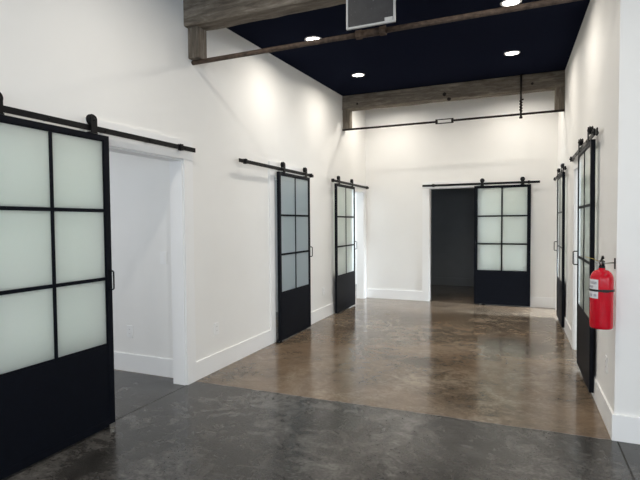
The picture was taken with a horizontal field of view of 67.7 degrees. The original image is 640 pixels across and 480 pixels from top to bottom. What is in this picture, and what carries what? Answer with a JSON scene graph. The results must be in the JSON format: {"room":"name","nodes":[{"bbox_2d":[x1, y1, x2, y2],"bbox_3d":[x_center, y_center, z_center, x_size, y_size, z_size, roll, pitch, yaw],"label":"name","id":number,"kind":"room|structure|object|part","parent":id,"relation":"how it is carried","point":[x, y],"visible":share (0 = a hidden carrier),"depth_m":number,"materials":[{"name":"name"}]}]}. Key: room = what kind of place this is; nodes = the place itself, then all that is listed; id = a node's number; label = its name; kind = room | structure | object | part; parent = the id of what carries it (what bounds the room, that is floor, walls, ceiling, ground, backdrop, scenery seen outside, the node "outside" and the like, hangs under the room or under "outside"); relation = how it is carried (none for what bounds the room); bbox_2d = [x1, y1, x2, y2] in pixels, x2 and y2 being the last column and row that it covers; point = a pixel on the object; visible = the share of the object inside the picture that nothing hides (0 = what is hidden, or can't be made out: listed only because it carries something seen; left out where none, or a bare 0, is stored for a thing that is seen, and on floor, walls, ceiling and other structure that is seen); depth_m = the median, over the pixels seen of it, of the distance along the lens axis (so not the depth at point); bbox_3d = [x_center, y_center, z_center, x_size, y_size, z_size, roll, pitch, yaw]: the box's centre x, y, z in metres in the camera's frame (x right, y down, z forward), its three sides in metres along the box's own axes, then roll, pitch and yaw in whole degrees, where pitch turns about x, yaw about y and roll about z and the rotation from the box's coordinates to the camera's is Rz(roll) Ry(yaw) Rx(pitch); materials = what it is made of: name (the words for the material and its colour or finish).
{"room":"office hallway","nodes":[
{"label":"office hallway","id":0,"kind":"room"},
{"bbox_2d":[0,0,365,360],"bbox_3d":[-1.811,-0.480,3.250,0.140,3.754,13.600,0,2,23],"label":"wall","id":1,"kind":"structure","parent":0,"point":[127,63],"depth_m":4.78,"materials":[{"name":"white paint"}]},
{"bbox_2d":[3,105,195,152],"bbox_3d":[-1.574,-0.793,3.477,0.080,0.056,2.065,0,2,23],"label":"barn door track","id":2,"kind":"object","parent":1,"relation":"attached to","point":[6,109],"visible":1,"depth_m":3.31,"materials":[{"name":"black metal"}]},
{"bbox_2d":[0,92,114,479],"bbox_3d":[-1.711,0.255,3.082,0.078,2.259,0.935,0,2,23],"label":"barn door","id":3,"kind":"structure","parent":2,"relation":"hanging from","point":[57,386],"depth_m":3.07,"materials":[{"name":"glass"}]},
{"bbox_3d":[-1.813,-0.444,2.869,0.006,0.484,0.398,0,2,23],"label":"glass pane","id":4,"kind":"part","parent":3,"relation":"part of","materials":[{"name":"white glass"}]},
{"bbox_3d":[-1.810,0.057,2.887,0.006,0.471,0.398,0,2,23],"label":"glass pane","id":5,"kind":"part","parent":3,"relation":"part of","materials":[{"name":"white glass"}]},
{"bbox_3d":[-1.806,0.547,2.905,0.006,0.461,0.398,0,2,23],"label":"glass pane","id":6,"kind":"part","parent":3,"relation":"part of","materials":[{"name":"white glass"}]},
{"bbox_3d":[-1.726,1.052,3.119,0.028,0.564,0.839,0,2,23],"label":"kick panel","id":7,"kind":"part","parent":3,"relation":"part of","materials":[{"name":"black metal"}]},
{"bbox_3d":[-1.649,-0.459,3.257,0.006,0.484,0.398,0,2,23],"label":"glass pane","id":8,"kind":"part","parent":3,"relation":"part of","materials":[{"name":"white glass"}]},
{"bbox_3d":[-1.645,0.042,3.275,0.006,0.471,0.398,0,2,23],"label":"glass pane","id":9,"kind":"part","parent":3,"relation":"part of","materials":[{"name":"white glass"}]},
{"bbox_3d":[-1.641,0.532,3.292,0.006,0.461,0.398,0,2,23],"label":"glass pane","id":10,"kind":"part","parent":3,"relation":"part of","materials":[{"name":"white glass"}]},
{"bbox_3d":[-1.522,0.294,3.488,0.046,0.147,0.012,0,2,23],"label":"handle","id":11,"kind":"part","parent":3,"relation":"part of","materials":[{"name":"metal"}]},
{"bbox_2d":[85,117,192,160],"bbox_3d":[-1.433,-0.808,3.930,0.021,0.175,1.180,0,2,23],"label":"trim","id":12,"kind":"structure","parent":1,"relation":"attached to","point":[114,141],"depth_m":3.90,"materials":[{"name":"white paint"}]},
{"bbox_2d":[109,146,185,384],"bbox_3d":[-1.498,0.323,4.002,0.140,2.090,0.930,0,2,23],"label":"trim","id":13,"kind":"structure","parent":1,"relation":"attached to","point":[175,165],"depth_m":4.41,"materials":[{"name":"white paint"}]},
{"bbox_2d":[182,159,195,384],"bbox_3d":[-1.220,0.304,4.457,0.018,2.090,0.125,0,2,23],"label":"trim","id":14,"kind":"structure","parent":1,"relation":"attached to","point":[188,215],"depth_m":4.44,"materials":[{"name":"white paint"}]},
{"bbox_2d":[183,0,345,60],"bbox_3d":[0.376,-1.965,3.775,3.456,0.584,0.207,0,2,23],"label":"timber beam","id":15,"kind":"structure","parent":1,"relation":"attached to","point":[200,16],"depth_m":4.22,"materials":[{"name":"wood"}]},
{"bbox_3d":[-1.146,-1.827,4.459,0.120,0.282,0.130,0,2,23],"label":"corbel post","id":16,"kind":"part","parent":15,"relation":"part of","materials":[{"name":"brown wood"}]},
{"bbox_2d":[196,302,334,380],"bbox_3d":[-1.956,1.327,2.744,0.015,0.180,12.425,0,2,23],"label":"baseboard","id":17,"kind":"structure","parent":1,"relation":"attached to","point":[208,365],"depth_m":5.25,"materials":[{"name":"white paint"}]},
{"bbox_2d":[268,175,275,343],"bbox_3d":[-0.593,0.247,5.933,0.018,2.090,0.125,0,2,23],"label":"trim","id":18,"kind":"structure","parent":1,"relation":"attached to","point":[271,183],"depth_m":5.91,"materials":[{"name":"white paint"}]},
{"bbox_2d":[239,158,313,177],"bbox_3d":[-0.496,-0.892,6.019,0.080,0.056,1.970,0,2,23],"label":"barn door track","id":19,"kind":"object","parent":1,"relation":"attached to","point":[244,161],"visible":1,"depth_m":5.74,"materials":[{"name":"black metal"}]},
{"bbox_2d":[277,162,312,340],"bbox_3d":[-0.314,0.127,6.373,0.078,2.259,0.935,0,2,23],"label":"barn door","id":20,"kind":"structure","parent":19,"relation":"hanging from","point":[293,191],"depth_m":6.32,"materials":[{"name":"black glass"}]},
{"bbox_3d":[-0.416,-0.572,6.160,0.006,0.484,0.398,0,2,23],"label":"glass pane","id":21,"kind":"part","parent":20,"relation":"part of","materials":[{"name":"grey glass"}]},
{"bbox_3d":[-0.413,-0.071,6.178,0.006,0.471,0.398,0,2,23],"label":"glass pane","id":22,"kind":"part","parent":20,"relation":"part of","materials":[{"name":"grey glass"}]},
{"bbox_3d":[-0.409,0.419,6.195,0.006,0.461,0.398,0,2,23],"label":"glass pane","id":23,"kind":"part","parent":20,"relation":"part of","materials":[{"name":"white glass"}]},
{"bbox_3d":[-0.329,0.923,6.410,0.028,0.564,0.839,0,2,23],"label":"kick panel","id":24,"kind":"part","parent":20,"relation":"part of","materials":[{"name":"black metal"}]},
{"bbox_3d":[-0.252,-0.587,6.548,0.006,0.484,0.398,0,2,23],"label":"glass pane","id":25,"kind":"part","parent":20,"relation":"part of","materials":[{"name":"grey glass"}]},
{"bbox_3d":[-0.248,-0.086,6.566,0.006,0.471,0.398,0,2,23],"label":"glass pane","id":26,"kind":"part","parent":20,"relation":"part of","materials":[{"name":"grey glass"}]},
{"bbox_3d":[-0.245,0.404,6.583,0.006,0.461,0.398,0,2,23],"label":"glass pane","id":27,"kind":"part","parent":20,"relation":"part of","materials":[{"name":"white glass"}]},
{"bbox_2d":[268,161,309,177],"bbox_3d":[-0.392,-0.904,6.382,0.021,0.175,1.190,0,2,23],"label":"trim","id":28,"kind":"structure","parent":1,"relation":"attached to","point":[273,172],"depth_m":6.06,"materials":[{"name":"white paint"}]},
{"bbox_2d":[334,176,356,312],"bbox_3d":[0.459,0.056,8.194,0.078,2.259,0.935,0,2,23],"label":"barn door","id":29,"kind":"structure","parent":1,"relation":"in","point":[344,195],"depth_m":8.13,"materials":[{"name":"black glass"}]},
{"bbox_3d":[0.357,-0.643,7.981,0.006,0.484,0.398,0,2,23],"label":"glass pane","id":30,"kind":"part","parent":29,"relation":"part of","materials":[{"name":"white glass"}]},
{"bbox_3d":[0.360,-0.142,7.999,0.006,0.471,0.398,0,2,23],"label":"glass pane","id":31,"kind":"part","parent":29,"relation":"part of","materials":[{"name":"white glass"}]},
{"bbox_3d":[0.364,0.348,8.017,0.006,0.461,0.398,0,2,23],"label":"glass pane","id":32,"kind":"part","parent":29,"relation":"part of","materials":[{"name":"white glass"}]},
{"bbox_3d":[0.444,0.853,8.231,0.028,0.564,0.839,0,2,23],"label":"kick panel","id":33,"kind":"part","parent":29,"relation":"part of","materials":[{"name":"black metal"}]},
{"bbox_3d":[0.521,-0.658,8.369,0.006,0.484,0.398,0,2,23],"label":"glass pane","id":34,"kind":"part","parent":29,"relation":"part of","materials":[{"name":"white glass"}]},
{"bbox_3d":[0.525,-0.157,8.387,0.006,0.471,0.398,0,2,23],"label":"glass pane","id":35,"kind":"part","parent":29,"relation":"part of","materials":[{"name":"white glass"}]},
{"bbox_3d":[0.528,0.333,8.404,0.006,0.461,0.398,0,2,23],"label":"glass pane","id":36,"kind":"part","parent":29,"relation":"part of","materials":[{"name":"white glass"}]},
{"bbox_2d":[331,179,368,188],"bbox_3d":[0.559,-0.989,8.502,0.080,0.056,1.980,0,2,23],"label":"barn door track","id":37,"kind":"object","parent":1,"relation":"attached to","point":[332,180],"visible":1,"depth_m":8.36,"materials":[{"name":"black metal"}]},
{"bbox_2d":[345,179,365,192],"bbox_3d":[0.682,-1.002,8.912,0.021,0.175,1.150,0,2,23],"label":"trim","id":38,"kind":"structure","parent":1,"relation":"attached to","point":[359,189],"depth_m":8.99,"materials":[{"name":"white paint"}]},
{"bbox_2d":[355,191,363,298],"bbox_3d":[0.616,0.129,8.984,0.140,2.090,0.900,0,2,23],"label":"trim","id":39,"kind":"structure","parent":1,"relation":"attached to","point":[359,195],"depth_m":9.38,"materials":[{"name":"white paint"}]},
{"bbox_2d":[363,192,366,298],"bbox_3d":[0.889,0.111,9.424,0.018,2.090,0.125,0,2,23],"label":"trim","id":40,"kind":"structure","parent":1,"relation":"attached to","point":[364,193],"depth_m":9.39,"materials":[{"name":"white paint"}]},
{"bbox_2d":[342,70,564,128],"bbox_3d":[1.992,-2.192,7.624,3.421,0.571,0.187,0,2,23],"label":"timber beam","id":41,"kind":"structure","parent":1,"relation":"attached to","point":[553,80],"depth_m":7.46,"materials":[{"name":"wood"}]},
{"bbox_3d":[0.477,-2.083,8.274,0.125,0.328,0.145,0,2,23],"label":"corbel post","id":42,"kind":"part","parent":41,"relation":"part of","materials":[{"name":"wood"}]},
{"bbox_2d":[342,109,564,130],"bbox_3d":[1.967,-1.887,7.571,3.419,0.074,0.036,0,2,23],"label":"rod","id":43,"kind":"object","parent":41,"relation":"attached to","point":[560,110],"visible":1,"depth_m":7.49,"materials":[{"name":"metal"}]},
{"bbox_3d":[3.511,-2.059,6.987,0.125,0.328,0.145,0,2,23],"label":"corbel post","id":44,"kind":"part","parent":41,"relation":"part of","materials":[{"name":"brown wood"}]},
{"bbox_2d":[109,151,356,358],"bbox_3d":[-1.987,-0.109,6.927,3.330,2.750,11.040,0,2,23],"label":"wall","id":45,"kind":"structure","parent":0,"point":[139,186],"depth_m":4.77,"materials":[{"name":"white paint"}]},
{"bbox_2d":[127,325,132,337],"bbox_3d":[-1.938,0.931,4.855,0.074,0.120,0.008,0,2,23],"label":"wall outlet","id":46,"kind":"object","parent":45,"relation":"attached to","point":[129,328],"visible":1,"depth_m":4.85,"materials":[{"name":"white plastic"}]},
{"bbox_2d":[114,352,172,377],"bbox_3d":[-2.795,1.244,5.227,3.190,0.180,0.015,0,2,23],"label":"baseboard","id":47,"kind":"structure","parent":45,"relation":"attached to","point":[157,366],"depth_m":4.78,"materials":[{"name":"white paint"}]},
{"bbox_2d":[160,252,166,263],"bbox_3d":[-1.531,0.175,4.652,0.074,0.120,0.010,0,2,23],"label":"light switch","id":48,"kind":"object","parent":45,"relation":"attached to","point":[162,254],"visible":1,"depth_m":4.65,"materials":[{"name":"white plastic"}]},
{"bbox_2d":[2,370,639,479],"bbox_3d":[-0.863,1.515,-0.214,11.400,0.001,8.824,0,2,23],"label":"floor","id":49,"kind":"structure","parent":0,"point":[198,430],"depth_m":3.20,"materials":[{"name":"grey concrete"}]},
{"bbox_2d":[105,422,115,429],"bbox_3d":[-1.556,1.369,3.524,0.062,0.034,0.060,0,2,23],"label":"floor guide","id":50,"kind":"object","parent":49,"relation":"on","point":[112,425],"visible":0.66,"depth_m":3.50,"materials":[{"name":"metal"}]},
{"bbox_2d":[116,385,186,419],"bbox_3d":[-2.788,1.493,0.785,0.009,0.001,7.960,0,2,23],"label":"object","id":51,"kind":"structure","parent":49,"relation":"attached to","point":[186,385],"depth_m":3.98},
{"bbox_2d":[202,382,610,439],"bbox_3d":[0.452,1.358,3.883,3.420,0.001,0.083,0,2,23],"label":"trim","id":52,"kind":"structure","parent":49,"relation":"on","point":[202,382],"depth_m":3.74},
{"bbox_2d":[617,441,634,479],"bbox_3d":[0.438,1.515,-0.494,0.010,0.001,8.125,0,2,23],"label":"trim","id":53,"kind":"structure","parent":49,"relation":"on","point":[617,441],"depth_m":2.97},
{"bbox_2d":[114,284,610,438],"bbox_3d":[2.410,1.215,7.498,11.400,0.001,8.410,0,2,23],"label":"floor","id":54,"kind":"structure","parent":0,"point":[449,354],"depth_m":5.03,"materials":[{"name":"brown concrete"}]},
{"bbox_2d":[227,0,589,95],"bbox_3d":[1.462,-2.431,6.324,3.738,0.334,5.530,0,2,23],"label":"ceiling","id":55,"kind":"structure","parent":0,"point":[545,37],"depth_m":5.66,"materials":[{"name":"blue paint"}]},
{"bbox_2d":[304,36,320,40],"bbox_3d":[-0.079,-2.264,5.381,0.195,0.015,0.195,1,2,27],"label":"recessed light","id":56,"kind":"object","parent":55,"relation":"in","point":[309,37],"visible":0.57,"depth_m":5.35,"materials":[{"name":"white plastic"}]},
{"bbox_2d":[351,73,364,76],"bbox_3d":[0.553,-2.388,6.907,0.195,0.015,0.195,1,2,27],"label":"recessed light","id":57,"kind":"object","parent":55,"relation":"in","point":[355,74],"visible":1,"depth_m":6.90,"materials":[{"name":"white plastic"}]},
{"bbox_2d":[500,0,521,6],"bbox_3d":[1.805,-2.244,4.506,0.195,0.015,0.195,1,2,27],"label":"recessed light","id":58,"kind":"object","parent":55,"relation":"in","point":[504,3],"visible":0.91,"depth_m":4.51,"materials":[{"name":"white plastic"}]},
{"bbox_2d":[503,0,518,5],"bbox_3d":[1.805,-2.246,4.506,0.148,0.003,0.148,0,4,23],"label":"diffuser","id":59,"kind":"object","parent":58,"relation":"attached to","point":[510,2],"depth_m":4.51,"materials":[{"name":"white plastic"}]},
{"bbox_2d":[504,51,519,55],"bbox_3d":[2.437,-2.368,6.048,0.195,0.015,0.195,1,2,27],"label":"recessed light","id":60,"kind":"object","parent":55,"relation":"in","point":[509,53],"visible":1,"depth_m":6.05,"materials":[{"name":"white plastic"}]},
{"bbox_2d":[519,74,523,118],"bbox_3d":[2.995,-2.135,7.087,0.062,0.646,0.048,0,2,23],"label":"rod","id":61,"kind":"object","parent":55,"relation":"hanging from","point":[521,99],"visible":1,"depth_m":7.08,"materials":[{"name":"metal"}]},
{"bbox_3d":[2.990,-2.143,7.090,0.028,0.631,0.028,0,2,23],"label":"rod","id":62,"kind":"part","parent":61,"relation":"part of","materials":[{"name":"metal"}]},
{"bbox_2d":[431,188,473,278],"bbox_3d":[3.153,-0.257,10.017,3.718,2.750,2.430,0,2,23],"label":"wall","id":63,"kind":"structure","parent":0,"point":[452,210],"depth_m":11.22,"materials":[{"name":"grey paint"}]},
{"bbox_2d":[431,277,473,285],"bbox_3d":[3.532,0.988,11.087,3.598,0.180,0.015,0,2,23],"label":"baseboard","id":64,"kind":"structure","parent":63,"relation":"attached to","point":[434,280],"depth_m":11.25,"materials":[{"name":"grey paint"}]},
{"bbox_2d":[365,91,557,297],"bbox_3d":[2.527,-0.778,8.865,3.738,3.884,0.140,0,2,23],"label":"wall","id":65,"kind":"structure","parent":0,"point":[399,159],"depth_m":8.83,"materials":[{"name":"white paint"}]},
{"bbox_2d":[422,188,428,300],"bbox_3d":[2.004,0.095,9.035,0.125,2.135,0.018,0,2,23],"label":"trim","id":66,"kind":"structure","parent":65,"relation":"attached to","point":[425,192],"depth_m":9.03,"materials":[{"name":"white paint"}]},
{"bbox_2d":[429,187,473,300],"bbox_3d":[2.516,0.096,8.904,0.920,2.135,0.140,0,2,23],"label":"trim","id":67,"kind":"structure","parent":65,"relation":"attached to","point":[455,187],"depth_m":9.04,"materials":[{"name":"white paint"}]},
{"bbox_2d":[422,180,487,188],"bbox_3d":[2.477,-1.026,8.790,1.170,0.115,0.021,0,2,23],"label":"trim","id":68,"kind":"structure","parent":65,"relation":"attached to","point":[472,181],"depth_m":8.79,"materials":[{"name":"white paint"}]},
{"bbox_2d":[367,289,554,307],"bbox_3d":[2.510,1.075,8.860,3.420,0.180,0.015,0,2,23],"label":"baseboard","id":69,"kind":"structure","parent":65,"relation":"attached to","point":[541,302],"depth_m":9.18,"materials":[{"name":"white paint"}]},
{"bbox_2d":[422,180,539,186],"bbox_3d":[2.854,-1.009,8.579,2.010,0.056,0.080,0,2,23],"label":"barn door track","id":70,"kind":"object","parent":65,"relation":"attached to","point":[528,181],"visible":1,"depth_m":8.55,"materials":[{"name":"black metal"}]},
{"bbox_2d":[474,177,530,306],"bbox_3d":[3.213,0.027,8.428,0.935,2.259,0.078,0,2,23],"label":"barn door","id":71,"kind":"structure","parent":70,"relation":"hanging from","point":[502,213],"depth_m":8.44,"materials":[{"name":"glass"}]},
{"bbox_3d":[3.024,-0.180,8.518,0.398,0.471,0.006,0,2,23],"label":"glass pane","id":72,"kind":"part","parent":71,"relation":"part of","materials":[{"name":"white glass"}]},
{"bbox_3d":[3.028,0.310,8.536,0.398,0.461,0.006,0,2,23],"label":"glass pane","id":73,"kind":"part","parent":71,"relation":"part of","materials":[{"name":"white glass"}]},
{"bbox_3d":[3.020,-0.681,8.500,0.398,0.484,0.006,0,2,23],"label":"glass pane","id":74,"kind":"part","parent":71,"relation":"part of","materials":[{"name":"white glass"}]},
{"bbox_3d":[3.228,0.824,8.477,0.839,0.564,0.028,0,2,23],"label":"kick panel","id":75,"kind":"part","parent":71,"relation":"part of","materials":[{"name":"black metal"}]},
{"bbox_3d":[3.412,-0.176,8.353,0.398,0.471,0.006,0,2,23],"label":"glass pane","id":76,"kind":"part","parent":71,"relation":"part of","materials":[{"name":"white glass"}]},
{"bbox_3d":[3.416,0.313,8.371,0.398,0.461,0.006,0,2,23],"label":"glass pane","id":77,"kind":"part","parent":71,"relation":"part of","materials":[{"name":"white glass"}]},
{"bbox_3d":[3.408,-0.678,8.335,0.398,0.484,0.006,0,2,23],"label":"glass pane","id":78,"kind":"part","parent":71,"relation":"part of","materials":[{"name":"white glass"}]},
{"bbox_2d":[557,0,639,416],"bbox_3d":[3.089,-0.602,5.645,0.140,3.754,5.360,0,2,22],"label":"wall","id":79,"kind":"structure","parent":0,"point":[602,71],"depth_m":3.34,"materials":[{"name":"white paint"}]},
{"bbox_2d":[191,0,580,64],"bbox_3d":[0.391,-1.656,3.816,3.454,0.070,0.070,0,2,23],"label":"rod","id":80,"kind":"object","parent":79,"relation":"attached to","point":[382,30],"visible":1,"depth_m":3.74,"materials":[{"name":"wood"}]},
{"bbox_2d":[555,186,556,309],"bbox_3d":[4.014,0.136,8.098,0.018,2.090,0.125,0,2,23],"label":"trim","id":81,"kind":"structure","parent":79,"relation":"attached to","point":[556,186],"depth_m":8.06,"materials":[{"name":"white paint"}]},
{"bbox_2d":[553,166,566,180],"bbox_3d":[3.593,-0.988,7.154,0.055,0.056,1.920,0,2,22],"label":"barn door track","id":82,"kind":"object","parent":79,"relation":"attached to","point":[564,167],"visible":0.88,"depth_m":6.91,"materials":[{"name":"black metal"}]},
{"bbox_2d":[554,163,564,327],"bbox_3d":[3.473,0.054,6.930,0.078,2.259,0.935,0,2,22],"label":"barn door","id":83,"kind":"structure","parent":82,"relation":"hanging from","point":[560,241],"depth_m":6.74,"materials":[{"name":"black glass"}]},
{"bbox_3d":[3.572,0.332,7.128,0.006,0.461,0.398,0,2,22],"label":"glass pane","id":84,"kind":"part","parent":83,"relation":"part of","materials":[{"name":"white glass"}]},
{"bbox_3d":[3.560,-0.659,7.095,0.006,0.484,0.398,0,2,22],"label":"glass pane","id":85,"kind":"part","parent":83,"relation":"part of","materials":[{"name":"white glass"}]},
{"bbox_3d":[3.566,-0.158,7.112,0.006,0.471,0.398,0,2,22],"label":"glass pane","id":86,"kind":"part","parent":83,"relation":"part of","materials":[{"name":"white glass"}]},
{"bbox_3d":[3.503,0.852,6.949,0.028,0.564,0.839,0,2,23],"label":"kick panel","id":87,"kind":"part","parent":83,"relation":"part of","materials":[{"name":"black metal"}]},
{"bbox_3d":[3.399,-0.644,6.705,0.006,0.484,0.398,0,2,23],"label":"glass pane","id":88,"kind":"part","parent":83,"relation":"part of","materials":[{"name":"white glass"}]},
{"bbox_3d":[3.405,-0.143,6.723,0.006,0.471,0.398,0,2,23],"label":"glass pane","id":89,"kind":"part","parent":83,"relation":"part of","materials":[{"name":"white glass"}]},
{"bbox_3d":[3.410,0.347,6.739,0.006,0.461,0.398,0,2,23],"label":"glass pane","id":90,"kind":"part","parent":83,"relation":"part of","materials":[{"name":"white glass"}]},
{"bbox_2d":[571,170,575,348],"bbox_3d":[2.977,0.233,5.596,0.018,2.090,0.125,0,2,23],"label":"trim","id":91,"kind":"structure","parent":79,"relation":"attached to","point":[574,171],"depth_m":5.55,"materials":[{"name":"white paint"}]},
{"bbox_2d":[573,155,577,170],"bbox_3d":[2.764,-0.880,5.065,0.023,0.175,1.190,0,2,23],"label":"trim","id":92,"kind":"structure","parent":79,"relation":"attached to","point":[575,162],"depth_m":5.37,"materials":[{"name":"white paint"}]},
{"bbox_2d":[574,169,577,349],"bbox_3d":[2.846,0.253,5.074,0.140,2.090,0.940,0,2,22],"label":"trim","id":93,"kind":"structure","parent":79,"relation":"attached to","point":[575,305],"depth_m":5.53,"materials":[{"name":"white paint"}]},
{"bbox_2d":[569,127,598,161],"bbox_3d":[2.564,-0.901,4.670,0.055,0.056,2.000,0,2,22],"label":"barn door track","id":94,"kind":"object","parent":79,"relation":"attached to","point":[595,131],"visible":0.86,"depth_m":4.37,"materials":[{"name":"black metal"}]},
{"bbox_2d":[572,126,595,392],"bbox_3d":[2.433,0.142,4.418,0.078,2.259,0.935,0,2,22],"label":"barn door","id":95,"kind":"structure","parent":94,"relation":"hanging from","point":[586,156],"depth_m":4.27,"materials":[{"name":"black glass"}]},
{"bbox_3d":[2.531,0.419,4.617,0.006,0.461,0.398,0,2,22],"label":"glass pane","id":96,"kind":"part","parent":95,"relation":"part of","materials":[{"name":"white glass"}]},
{"bbox_3d":[2.519,-0.572,4.583,0.006,0.484,0.398,0,2,22],"label":"glass pane","id":97,"kind":"part","parent":95,"relation":"part of","materials":[{"name":"white glass"}]},
{"bbox_3d":[2.525,-0.070,4.600,0.006,0.471,0.398,0,2,22],"label":"glass pane","id":98,"kind":"part","parent":95,"relation":"part of","materials":[{"name":"white glass"}]},
{"bbox_3d":[2.462,0.939,4.437,0.028,0.564,0.839,0,2,23],"label":"kick panel","id":99,"kind":"part","parent":95,"relation":"part of","materials":[{"name":"black metal"}]},
{"bbox_3d":[2.370,0.434,4.228,0.006,0.461,0.398,0,2,23],"label":"glass pane","id":100,"kind":"part","parent":95,"relation":"part of","materials":[{"name":"white glass"}]},
{"bbox_3d":[2.364,-0.055,4.211,0.006,0.471,0.398,0,2,23],"label":"glass pane","id":101,"kind":"part","parent":95,"relation":"part of","materials":[{"name":"white glass"}]},
{"bbox_3d":[2.358,-0.556,4.194,0.006,0.484,0.398,0,2,23],"label":"glass pane","id":102,"kind":"part","parent":95,"relation":"part of","materials":[{"name":"white glass"}]},
{"bbox_2d":[564,315,613,436],"bbox_3d":[2.806,1.204,5.196,0.019,0.180,4.185,0,2,23],"label":"baseboard","id":103,"kind":"structure","parent":79,"relation":"attached to","point":[604,408],"depth_m":3.68,"materials":[{"name":"white paint"}]},
{"bbox_2d":[605,355,607,372],"bbox_3d":[2.128,0.923,3.546,0.008,0.120,0.074,0,2,22],"label":"wall outlet","id":104,"kind":"object","parent":79,"relation":"attached to","point":[606,357],"visible":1,"depth_m":3.52,"materials":[{"name":"white plastic"}]},
{"bbox_2d":[605,258,615,268],"bbox_3d":[1.971,0.162,3.243,0.127,0.075,0.022,-1,2,-24],"label":"wall bracket","id":105,"kind":"object","parent":79,"relation":"attached to","point":[614,262],"visible":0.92,"depth_m":3.25,"materials":[{"name":"metal"}]},
{"bbox_2d":[585,256,614,329],"bbox_3d":[1.902,0.347,3.214,0.148,0.494,0.155,-1,2,-16],"label":"fire extinguisher","id":106,"kind":"object","parent":105,"relation":"hanging from","point":[601,287],"visible":1,"depth_m":3.17,"materials":[{"name":"red metal"}]},
{"bbox_2d":[638,354,639,416],"bbox_3d":[3.938,-0.427,2.453,3.872,3.620,0.140,0,2,23],"label":"wall","id":107,"kind":"structure","parent":0,"point":[639,354],"depth_m":3.19,"materials":[{"name":"white paint"}]},
{"bbox_2d":[611,414,639,444],"bbox_3d":[3.849,1.294,2.474,4.027,0.180,0.015,0,2,23],"label":"baseboard","id":108,"kind":"structure","parent":107,"relation":"attached to","point":[626,429],"depth_m":3.22,"materials":[{"name":"white paint"}]},
{"bbox_3d":[0.632,-2.159,-0.765,7.750,0.120,8.520,0,2,23],"label":"ceiling","id":109,"kind":"structure","parent":0,"visible":0},
{"bbox_2d":[346,0,395,30],"bbox_3d":[0.372,-1.917,3.520,0.376,0.665,0.020,0,2,23],"label":"vent panel","id":110,"kind":"object","parent":109,"relation":"hanging from","point":[359,13],"visible":1,"depth_m":3.53,"materials":[{"name":"metal"}]}
]}

